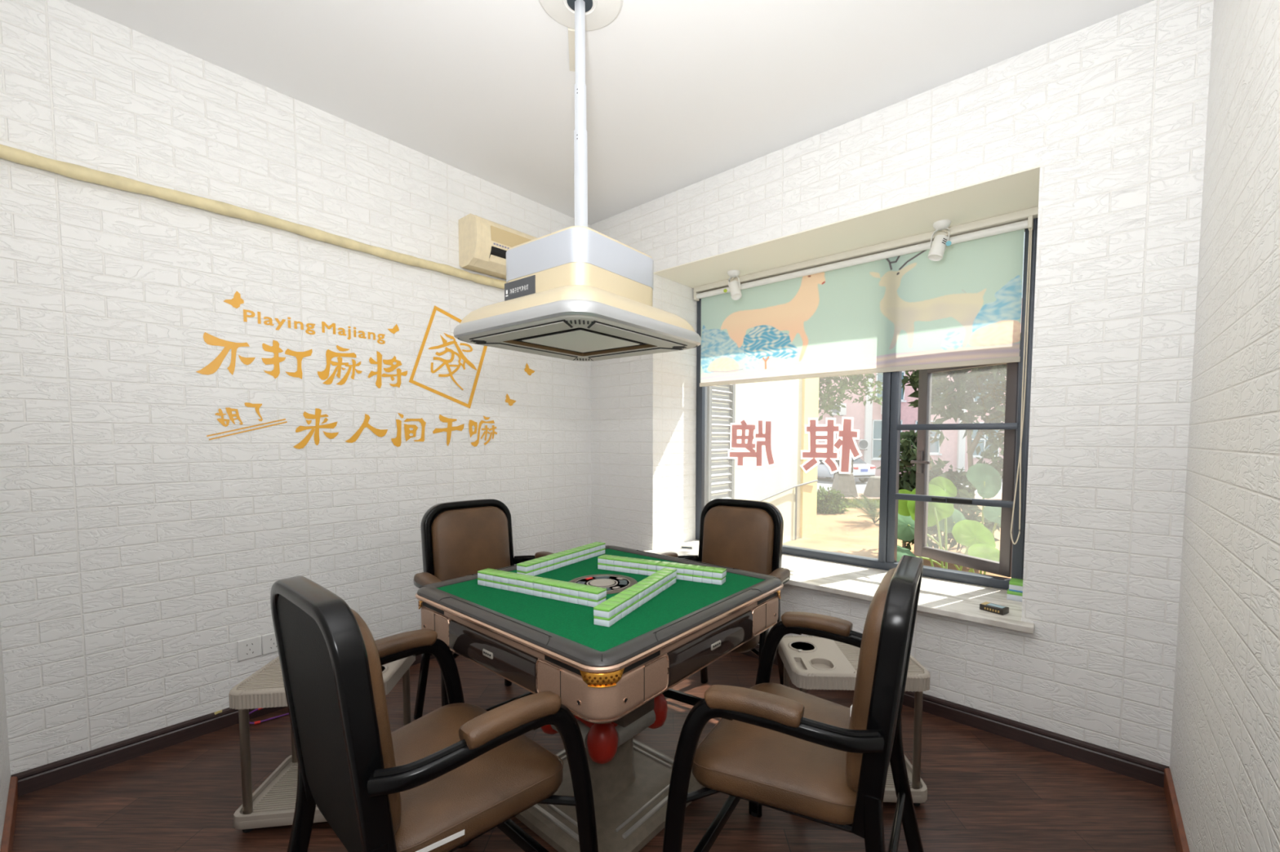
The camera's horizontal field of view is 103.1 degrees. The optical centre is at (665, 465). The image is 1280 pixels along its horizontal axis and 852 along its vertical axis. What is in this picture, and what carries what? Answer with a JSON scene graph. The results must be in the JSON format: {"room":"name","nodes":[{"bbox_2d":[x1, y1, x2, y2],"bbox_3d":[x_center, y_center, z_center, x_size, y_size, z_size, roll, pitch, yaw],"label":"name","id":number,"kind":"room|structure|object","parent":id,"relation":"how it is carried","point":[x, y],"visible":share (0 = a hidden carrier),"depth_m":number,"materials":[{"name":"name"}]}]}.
{"room":"games hall","nodes":[
{"label":"games hall","id":0,"kind":"room"},
{"bbox_2d":[0,624,10,849],"bbox_3d":[-1.109,-0.179,0.647,3.052,2.756,0.120,3,4,40],"label":"wall","id":1,"kind":"structure","parent":0,"point":[5,771],"depth_m":1.62,"materials":[{"name":"white brick"}]},
{"bbox_2d":[0,776,17,851],"bbox_3d":[-1.069,1.156,0.770,3.024,0.077,0.015,3,4,40],"label":"baseboard","id":2,"kind":"structure","parent":1,"relation":"attached to","point":[6,845],"depth_m":1.57,"materials":[{"name":"brown wood"}]},
{"bbox_2d":[0,0,591,776],"bbox_3d":[-1.474,-0.288,2.676,0.120,2.756,2.764,3,4,40],"label":"wall","id":3,"kind":"structure","parent":0,"point":[138,548],"depth_m":2.08,"materials":[{"name":"white brick"}]},
{"bbox_2d":[10,650,453,796],"bbox_3d":[-1.387,1.050,2.750,0.015,0.077,2.642,3,4,40],"label":"baseboard","id":4,"kind":"structure","parent":3,"relation":"attached to","point":[49,775],"depth_m":1.94,"materials":[{"name":"black wood"}]},
{"bbox_2d":[223,291,244,308],"bbox_3d":[-1.820,-0.702,2.143,0.001,0.074,0.068,3,4,40],"label":"sticker","id":5,"kind":"object","parent":3,"relation":"attached to","point":[237,300],"visible":1,"depth_m":2.15,"materials":[{"name":"orange plastic"}]},
{"bbox_2d":[236,635,262,662],"bbox_3d":[-1.819,0.802,2.224,0.009,0.089,0.083,3,4,40],"label":"wall socket","id":6,"kind":"object","parent":3,"relation":"attached to","point":[249,648],"visible":1,"depth_m":2.22,"materials":[{"name":"white plastic"}]},
{"bbox_2d":[0,143,506,288],"bbox_3d":[-1.474,-1.069,2.489,0.056,0.064,2.291,3,4,40],"label":"pipe","id":7,"kind":"object","parent":3,"relation":"attached to","point":[10,153],"visible":0.84,"depth_m":2.06,"materials":[{"name":"beige plastic"}]},
{"bbox_2d":[261,632,277,655],"bbox_3d":[-1.765,0.798,2.290,0.009,0.089,0.083,3,4,40],"label":"wall socket","id":8,"kind":"object","parent":3,"relation":"attached to","point":[268,641],"visible":0.65,"depth_m":2.27,"materials":[{"name":"white plastic"}]},
{"bbox_2d":[195,305,497,448],"bbox_3d":[-1.465,-0.478,2.577,0.003,0.781,1.362,3,4,40],"label":"wall decal","id":9,"kind":"object","parent":3,"relation":"attached to","point":[214,366],"visible":1,"depth_m":2.46,"materials":[{"name":"orange plastic"}]},
{"bbox_2d":[387,324,399,333],"bbox_3d":[-1.409,-0.710,2.633,0.001,0.055,0.059,3,4,40],"label":"sticker","id":10,"kind":"object","parent":3,"relation":"attached to","point":[395,329],"visible":1,"depth_m":2.64,"materials":[{"name":"orange plastic"}]},
{"bbox_2d":[457,213,537,279],"bbox_3d":[-0.843,-1.270,3.126,0.197,0.273,0.790,3,4,40],"label":"air conditioner","id":11,"kind":"object","parent":3,"relation":"attached to","point":[483,243],"visible":0.57,"depth_m":2.85,"materials":[{"name":"beige plastic"}]},
{"bbox_2d":[488,246,506,258],"bbox_3d":[-0.790,-1.198,3.084,0.056,0.076,0.610,3,4,40],"label":"outlet","id":12,"kind":"object","parent":11,"relation":"attached to","point":[495,252],"depth_m":2.87,"materials":[{"name":"black plastic"}]},
{"bbox_2d":[493,243,509,248],"bbox_3d":[-0.926,-1.243,2.876,0.002,0.009,0.100,3,4,40],"label":"print","id":13,"kind":"object","parent":11,"relation":"on","point":[497,246],"depth_m":2.88,"materials":[{"name":"grey"}]},
{"bbox_2d":[490,225,531,247],"bbox_3d":[-0.770,-1.306,3.066,0.008,0.083,0.625,3,4,40],"label":"grille","id":14,"kind":"object","parent":11,"relation":"attached to","point":[500,237],"depth_m":2.90,"materials":[{"name":"beige plastic"}]},
{"bbox_2d":[505,394,515,405],"bbox_3d":[-0.966,-0.411,3.179,0.001,0.077,0.081,3,4,40],"label":"sticker","id":15,"kind":"object","parent":3,"relation":"attached to","point":[510,402],"visible":1,"depth_m":3.17,"materials":[{"name":"orange plastic"}]},
{"bbox_2d":[524,363,534,375],"bbox_3d":[-0.874,-0.620,3.277,0.001,0.079,0.082,3,4,40],"label":"sticker","id":16,"kind":"object","parent":3,"relation":"attached to","point":[527,370],"visible":1,"depth_m":3.27,"materials":[{"name":"orange plastic"}]},
{"bbox_2d":[12,652,1177,851],"bbox_3d":[-0.083,1.185,1.949,3.292,0.100,3.324,3,4,40],"label":"floor","id":17,"kind":"structure","parent":0,"point":[987,792],"depth_m":1.74,"materials":[{"name":"brown wood"}]},
{"bbox_2d":[248,707,288,724],"bbox_3d":[-1.703,1.082,2.264,0.271,0.063,0.058,-2,4,-39],"label":"cable loop","id":18,"kind":"object","parent":17,"relation":"on","point":[255,710],"visible":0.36,"depth_m":2.21,"materials":[{"name":"purple"}]},
{"bbox_2d":[228,655,415,833],"bbox_3d":[-1.141,0.910,1.748,0.460,0.464,0.336,0,3,-8],"label":"side table","id":19,"kind":"object","parent":17,"relation":"on","point":[273,804],"visible":0.42,"depth_m":1.61,"materials":[{"name":"beige plastic"}]},
{"bbox_2d":[233,755,327,830],"bbox_3d":[-1.141,1.095,1.757,0.523,0.041,0.532,3,4,40],"label":"tray","id":20,"kind":"object","parent":19,"relation":"on","point":[273,805],"depth_m":1.64,"materials":[{"name":"beige plastic"}]},
{"bbox_2d":[228,656,408,696],"bbox_3d":[-1.140,0.693,1.736,0.460,0.020,0.336,0,3,-8],"label":"tray","id":21,"kind":"object","parent":19,"relation":"on","point":[268,681],"depth_m":1.64,"materials":[{"name":"beige plastic"}]},
{"bbox_2d":[270,575,598,851],"bbox_3d":[-0.551,0.701,1.147,0.616,0.958,0.551,3,4,40],"label":"armchair","id":22,"kind":"object","parent":17,"relation":"on","point":[459,766],"visible":0.99,"depth_m":1.01,"materials":[{"name":"brown leather"}]},
{"bbox_2d":[350,608,401,835],"bbox_3d":[-0.643,0.492,1.024,0.344,0.460,0.100,3,4,40],"label":"cushion","id":23,"kind":"object","parent":22,"relation":"on","point":[357,624],"depth_m":0.92,"materials":[{"name":"brown leather"}]},
{"bbox_2d":[416,830,464,851],"bbox_3d":[-0.447,0.724,0.959,0.135,0.017,0.001,-3,4,-42],"label":"paper tag","id":24,"kind":"object","parent":22,"relation":"attached to","point":[460,833],"visible":1,"depth_m":0.98,"materials":[{"name":"white paper"}]},
{"bbox_2d":[413,499,553,719],"bbox_3d":[-0.758,0.645,2.193,0.551,0.958,0.616,3,4,45],"label":"armchair","id":25,"kind":"object","parent":17,"relation":"on","point":[460,539],"visible":0.47,"depth_m":2.22,"materials":[{"name":"black leather"}]},
{"bbox_2d":[431,506,510,581],"bbox_3d":[-0.860,0.424,2.284,0.100,0.460,0.344,3,4,45],"label":"cushion","id":26,"kind":"object","parent":25,"relation":"on","point":[466,540],"depth_m":2.24,"materials":[{"name":"brown leather"}]},
{"bbox_2d":[415,545,783,851],"bbox_3d":[-0.198,0.766,1.712,0.893,0.762,0.893,3,4,39],"label":"table","id":27,"kind":"object","parent":17,"relation":"on","point":[613,680],"visible":0.84,"depth_m":1.47,"materials":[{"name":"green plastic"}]},
{"bbox_2d":[477,568,606,607],"bbox_3d":[-0.395,0.377,1.584,0.485,0.045,0.048,2,3,28],"label":"tiles","id":28,"kind":"structure","parent":27,"relation":"on","point":[597,593],"depth_m":1.55,"materials":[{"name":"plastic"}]},
{"bbox_2d":[516,542,605,576],"bbox_3d":[-0.385,0.357,1.959,0.049,0.045,0.450,2,4,30],"label":"tiles","id":29,"kind":"structure","parent":27,"relation":"on","point":[522,566],"depth_m":1.91,"materials":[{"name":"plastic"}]},
{"bbox_2d":[593,568,676,626],"bbox_3d":[-0.074,0.382,1.518,0.048,0.045,0.450,2,3,24],"label":"tiles","id":30,"kind":"structure","parent":27,"relation":"on","point":[603,611],"depth_m":1.44,"materials":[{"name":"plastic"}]},
{"bbox_2d":[597,554,726,585],"bbox_3d":[-0.021,0.367,1.803,0.485,0.045,0.048,2,3,25],"label":"tiles","id":31,"kind":"structure","parent":27,"relation":"on","point":[720,573],"depth_m":1.78,"materials":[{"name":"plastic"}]},
{"bbox_2d":[661,498,790,706],"bbox_3d":[0.249,0.646,2.231,0.616,0.958,0.551,2,4,32],"label":"armchair","id":32,"kind":"object","parent":17,"relation":"on","point":[744,535],"visible":0.38,"depth_m":2.29,"materials":[{"name":"black leather"}]},
{"bbox_2d":[702,506,773,575],"bbox_3d":[0.326,0.424,2.342,0.344,0.460,0.100,2,4,32],"label":"cushion","id":33,"kind":"object","parent":32,"relation":"on","point":[736,537],"depth_m":2.30,"materials":[{"name":"brown leather"}]},
{"bbox_2d":[662,555,924,851],"bbox_3d":[0.373,0.697,1.275,0.551,0.958,0.616,2,4,30],"label":"armchair","id":34,"kind":"object","parent":17,"relation":"on","point":[779,747],"visible":1,"depth_m":1.11,"materials":[{"name":"black leather"}]},
{"bbox_2d":[845,568,895,792],"bbox_3d":[0.499,0.486,1.191,0.100,0.460,0.344,2,4,30],"label":"cushion","id":35,"kind":"object","parent":34,"relation":"on","point":[883,598],"depth_m":1.05,"materials":[{"name":"brown leather"}]},
{"bbox_2d":[777,635,930,806],"bbox_3d":[0.664,0.910,1.853,0.460,0.464,0.336,0,3,2],"label":"side table","id":36,"kind":"object","parent":17,"relation":"on","point":[810,663],"visible":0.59,"depth_m":1.72,"materials":[{"name":"beige plastic"}]},
{"bbox_2d":[779,635,930,679],"bbox_3d":[0.664,0.693,1.841,0.460,0.020,0.336,0,3,2],"label":"tray","id":37,"kind":"object","parent":36,"relation":"on","point":[804,657],"depth_m":1.80,"materials":[{"name":"beige plastic"}]},
{"bbox_2d":[883,755,927,803],"bbox_3d":[0.663,1.095,1.862,0.536,0.041,0.515,3,4,40],"label":"tray","id":38,"kind":"object","parent":36,"relation":"on","point":[918,790],"depth_m":1.70,"materials":[{"name":"beige plastic"}]},
{"bbox_2d":[65,0,1154,225],"bbox_3d":[-0.075,-1.677,1.797,3.292,0.120,3.324,3,4,40],"label":"ceiling","id":39,"kind":"structure","parent":0,"point":[680,94],"depth_m":2.06,"materials":[{"name":"white paint"}]},
{"bbox_2d":[568,26,574,71],"bbox_3d":[-0.362,-1.621,1.983,0.026,0.012,0.210,0,3,-9],"label":"strip","id":40,"kind":"object","parent":39,"relation":"attached to","point":[571,31],"depth_m":1.96,"materials":[{"name":"beige plastic"}]},
{"bbox_2d":[453,0,701,361],"bbox_3d":[-0.294,-1.020,1.773,0.657,1.189,0.657,2,4,37],"label":"hood","id":41,"kind":"object","parent":39,"relation":"hanging from","point":[578,292],"visible":1,"depth_m":1.66,"materials":[{"name":"white metal"}]},
{"bbox_2d":[566,0,592,12],"bbox_3d":[-0.292,-1.593,1.742,0.088,0.005,0.088,2,4,37],"label":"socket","id":42,"kind":"object","parent":41,"relation":"attached to","point":[571,4],"depth_m":1.75,"materials":[{"name":"plastic"}]},
{"bbox_2d":[590,0,1213,767],"bbox_3d":[0.809,-0.294,2.931,3.292,2.756,0.560,3,4,40],"label":"wall","id":43,"kind":"structure","parent":0,"point":[1112,113],"depth_m":1.95,"materials":[{"name":"white brick"}]},
{"bbox_2d":[723,270,742,300],"bbox_3d":[0.441,-1.143,3.233,0.082,0.177,0.113,-3,4,-42],"label":"spotlight","id":44,"kind":"object","parent":43,"relation":"attached to","point":[735,288],"visible":1,"depth_m":3.21,"materials":[{"name":"white plastic"}]},
{"bbox_2d":[643,539,1035,634],"bbox_3d":[0.816,0.602,2.870,2.093,0.028,0.530,3,4,40],"label":"windowsill","id":45,"kind":"object","parent":43,"relation":"attached to","point":[956,600],"visible":0.65,"depth_m":2.51,"materials":[{"name":"white stone"}]},
{"bbox_2d":[680,543,694,549],"bbox_3d":[0.152,0.546,3.426,0.088,0.022,0.056,1,3,16],"label":"carton","id":46,"kind":"object","parent":45,"relation":"on","point":[687,546],"visible":1,"depth_m":3.40,"materials":[{"name":"white cardboard"}]},
{"bbox_2d":[979,601,1008,615],"bbox_3d":[1.414,0.614,2.183,0.059,0.025,0.092,-2,4,-34],"label":"box","id":47,"kind":"object","parent":45,"relation":"on","point":[987,606],"visible":1,"depth_m":2.17,"materials":[{"name":"grey"}]},
{"bbox_2d":[1006,588,1022,602],"bbox_3d":[1.627,0.598,2.355,0.062,0.040,0.084,3,4,40],"label":"tile","id":48,"kind":"object","parent":45,"relation":"on","point":[1013,596],"depth_m":2.33,"materials":[{"name":"white plastic"}]},
{"bbox_2d":[1008,577,1022,592],"bbox_3d":[1.638,0.556,2.357,0.062,0.043,0.084,3,4,40],"label":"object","id":49,"kind":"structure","parent":48,"relation":"on","point":[1015,584],"depth_m":2.33,"materials":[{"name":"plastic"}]},
{"bbox_2d":[653,165,1039,288],"bbox_3d":[0.842,-1.210,2.799,2.003,0.006,0.469,3,4,40],"label":"window valance box","id":50,"kind":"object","parent":43,"relation":"attached to","point":[1017,191],"depth_m":2.55,"materials":[{"name":"white paint"}]},
{"bbox_2d":[695,217,1037,589],"bbox_3d":[1.084,-0.325,3.138,1.995,1.793,0.332,3,4,40],"label":"window","id":51,"kind":"structure","parent":43,"relation":"in","point":[1011,563],"depth_m":2.78,"materials":[{"name":"grey metal"}]},
{"bbox_2d":[706,384,735,504],"bbox_3d":[0.422,-0.368,3.876,0.040,2.000,0.355,3,4,40],"label":"shutter","id":52,"kind":"object","parent":51,"relation":"attached to","point":[717,439],"visible":0.37,"depth_m":3.90,"materials":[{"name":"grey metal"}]},
{"bbox_2d":[728,417,776,467],"bbox_3d":[0.584,-0.155,3.429,0.377,0.346,0.005,3,4,40],"label":"lettering","id":53,"kind":"object","parent":51,"relation":"attached to","point":[761,432],"depth_m":3.42,"materials":[{"name":"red plastic"}]},
{"bbox_2d":[800,417,862,474],"bbox_3d":[1.001,-0.118,3.080,0.385,0.350,0.005,3,4,40],"label":"lettering","id":54,"kind":"object","parent":51,"relation":"attached to","point":[845,442],"depth_m":3.07,"materials":[{"name":"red plastic"}]},
{"bbox_2d":[693,206,1038,544],"bbox_3d":[0.964,-0.435,2.991,1.969,1.561,0.053,3,4,40],"label":"roller blind","id":55,"kind":"object","parent":51,"relation":"attached to","point":[884,307],"visible":0.99,"depth_m":2.80,"materials":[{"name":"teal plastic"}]},
{"bbox_2d":[927,219,951,261],"bbox_3d":[1.350,-1.102,2.502,0.098,0.176,0.085,1,3,23],"label":"spotlight","id":56,"kind":"object","parent":43,"relation":"attached to","point":[936,252],"visible":1,"depth_m":2.48,"materials":[{"name":"white plastic"}]},
{"bbox_2d":[740,644,1169,787],"bbox_3d":[0.625,1.055,2.777,3.037,0.077,0.015,3,4,40],"label":"baseboard","id":57,"kind":"structure","parent":43,"relation":"attached to","point":[1137,768],"depth_m":2.03,"materials":[{"name":"black wood"}]},
{"bbox_2d":[1169,0,1279,851],"bbox_3d":[0.956,-0.172,0.641,0.120,2.756,2.764,3,4,40],"label":"wall","id":58,"kind":"structure","parent":0,"point":[1224,759],"depth_m":1.18,"materials":[{"name":"white brick"}]},
{"bbox_2d":[1163,768,1189,851],"bbox_3d":[0.934,1.161,0.797,0.015,0.077,2.629,3,4,40],"label":"baseboard","id":59,"kind":"structure","parent":58,"relation":"attached to","point":[1179,833],"depth_m":1.60,"materials":[{"name":"brown wood"}]},
{"label":"outside","id":60,"kind":"structure","parent":0,"visible":0},
{"bbox_2d":[817,475,1002,493],"bbox_3d":[8.999,1.002,30.444,78.000,0.500,31.300,0,3,0],"label":"road","id":61,"kind":"structure","parent":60,"point":[822,482],"depth_m":26.24,"materials":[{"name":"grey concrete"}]},
{"bbox_2d":[817,454,875,482],"bbox_3d":[9.456,0.121,28.433,1.910,1.474,4.665,-1,3,-22],"label":"car","id":62,"kind":"object","parent":61,"relation":"on","point":[862,470],"visible":0.42,"depth_m":26.79,"materials":[{"name":"white paint"}]},
{"bbox_2d":[817,303,1022,476],"bbox_3d":[14.018,-5.070,35.688,40.000,11.100,8.180,0,3,0],"label":"building","id":63,"kind":"structure","parent":61,"relation":"on","point":[867,418],"depth_m":31.88,"materials":[{"name":"tile"}]},
{"bbox_2d":[828,403,846,416],"bbox_3d":[10.658,-3.451,31.419,0.950,0.760,0.500,0,3,0],"label":"outdoor unit","id":64,"kind":"object","parent":63,"relation":"attached to","point":[842,411],"visible":0.56,"depth_m":31.19,"materials":[{"name":"white"}]},
{"bbox_2d":[831,404,840,413],"bbox_3d":[10.506,-3.459,31.173,0.540,0.540,0.010,0,3,0],"label":"fan grille","id":65,"kind":"object","parent":64,"relation":"attached to","point":[835,411],"depth_m":31.18,"materials":[{"name":"grey metal"}]},
{"bbox_2d":[858,439,868,449],"bbox_3d":[12.256,-1.298,31.533,0.600,0.660,0.500,0,3,0],"label":"outdoor unit","id":66,"kind":"object","parent":63,"relation":"attached to","point":[863,443],"visible":0.98,"depth_m":31.29,"materials":[{"name":"white metal"}]},
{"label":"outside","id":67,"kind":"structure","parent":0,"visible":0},
{"bbox_2d":[841,493,1001,500],"bbox_3d":[6.997,1.476,14.046,54.000,1.280,1.500,0,3,0],"label":"path","id":68,"kind":"structure","parent":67,"point":[998,496],"depth_m":13.60,"materials":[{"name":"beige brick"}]},
{"bbox_2d":[831,459,857,497],"bbox_3d":[4.912,0.334,13.936,0.600,1.000,0.600,0,3,0],"label":"stone bollard","id":69,"kind":"object","parent":68,"relation":"on","point":[846,483],"visible":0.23,"depth_m":13.72,"materials":[{"name":"grey stone"}]},
{"bbox_2d":[863,476,879,497],"bbox_3d":[5.845,0.571,13.948,0.600,0.530,0.600,0,3,0],"label":"stone bollard","id":70,"kind":"object","parent":68,"relation":"on","point":[873,486],"visible":0.52,"depth_m":13.74,"materials":[{"name":"grey stone"}]},
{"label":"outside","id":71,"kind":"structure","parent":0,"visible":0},
{"bbox_2d":[782,505,1011,578],"bbox_3d":[3.995,1.810,7.856,36.000,1.250,10.900,0,3,0],"label":"ground","id":72,"kind":"structure","parent":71,"point":[846,533],"depth_m":8.14,"materials":[{"name":"beige concrete"}]},
{"bbox_2d":[711,377,818,543],"bbox_3d":[0.810,-1.238,6.607,0.446,4.950,5.020,3,4,40],"label":"wall","id":73,"kind":"structure","parent":72,"relation":"on","point":[790,403],"depth_m":7.68,"materials":[{"name":"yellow paint"}]},
{"bbox_2d":[816,485,850,514],"bbox_3d":[3.554,0.841,11.055,0.878,0.836,0.873,3,4,40],"label":"round bush","id":74,"kind":"object","parent":72,"relation":"on","point":[828,501],"visible":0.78,"depth_m":10.87,"materials":[{"name":"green plant"}]},
{"bbox_2d":[820,497,879,508],"bbox_3d":[4.176,0.890,12.366,3.250,0.110,1.508,0,3,1],"label":"grass","id":75,"kind":"structure","parent":72,"relation":"on","point":[851,501],"depth_m":12.35,"materials":[{"name":"plant"}]},
{"bbox_2d":[817,373,883,421],"bbox_3d":[6.361,-2.698,17.895,5.568,6.719,3.281,0,3,0],"label":"tree","id":76,"kind":"object","parent":72,"relation":"on","point":[824,397],"visible":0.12,"depth_m":17.59,"materials":[{"name":"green plant"}]},
{"bbox_2d":[841,493,879,524],"bbox_3d":[4.029,0.808,9.524,1.222,0.582,1.282,1,3,6],"label":"shrub","id":77,"kind":"object","parent":72,"relation":"on","point":[869,508],"visible":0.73,"depth_m":9.61,"materials":[{"name":"green plant"}]},
{"bbox_2d":[875,430,1000,551],"bbox_3d":[3.489,0.339,6.497,1.485,1.831,0.902,1,3,22],"label":"shrubs","id":78,"kind":"object","parent":72,"relation":"on","point":[907,482],"visible":0.34,"depth_m":6.41,"materials":[{"name":"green plant"}]},
{"bbox_2d":[897,476,999,572],"bbox_3d":[2.650,0.747,4.510,0.749,1.227,0.968,-1,3,-25],"label":"plant","id":79,"kind":"object","parent":72,"relation":"on","point":[980,541],"visible":0.64,"depth_m":4.57,"materials":[{"name":"green plant"}]},
{"bbox_2d":[896,463,1001,574],"bbox_3d":[2.585,0.667,4.871,1.559,1.356,0.601,-1,3,-21],"label":"plant","id":80,"kind":"object","parent":72,"relation":"on","point":[986,479],"visible":0.42,"depth_m":4.98,"materials":[{"name":"green plant"}]},
{"bbox_2d":[901,333,1021,515],"bbox_3d":[4.411,-0.502,7.438,1.834,3.416,1.399,3,4,40],"label":"tree","id":81,"kind":"object","parent":72,"relation":"on","point":[958,400],"visible":0.45,"depth_m":7.30,"materials":[{"name":"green plant"}]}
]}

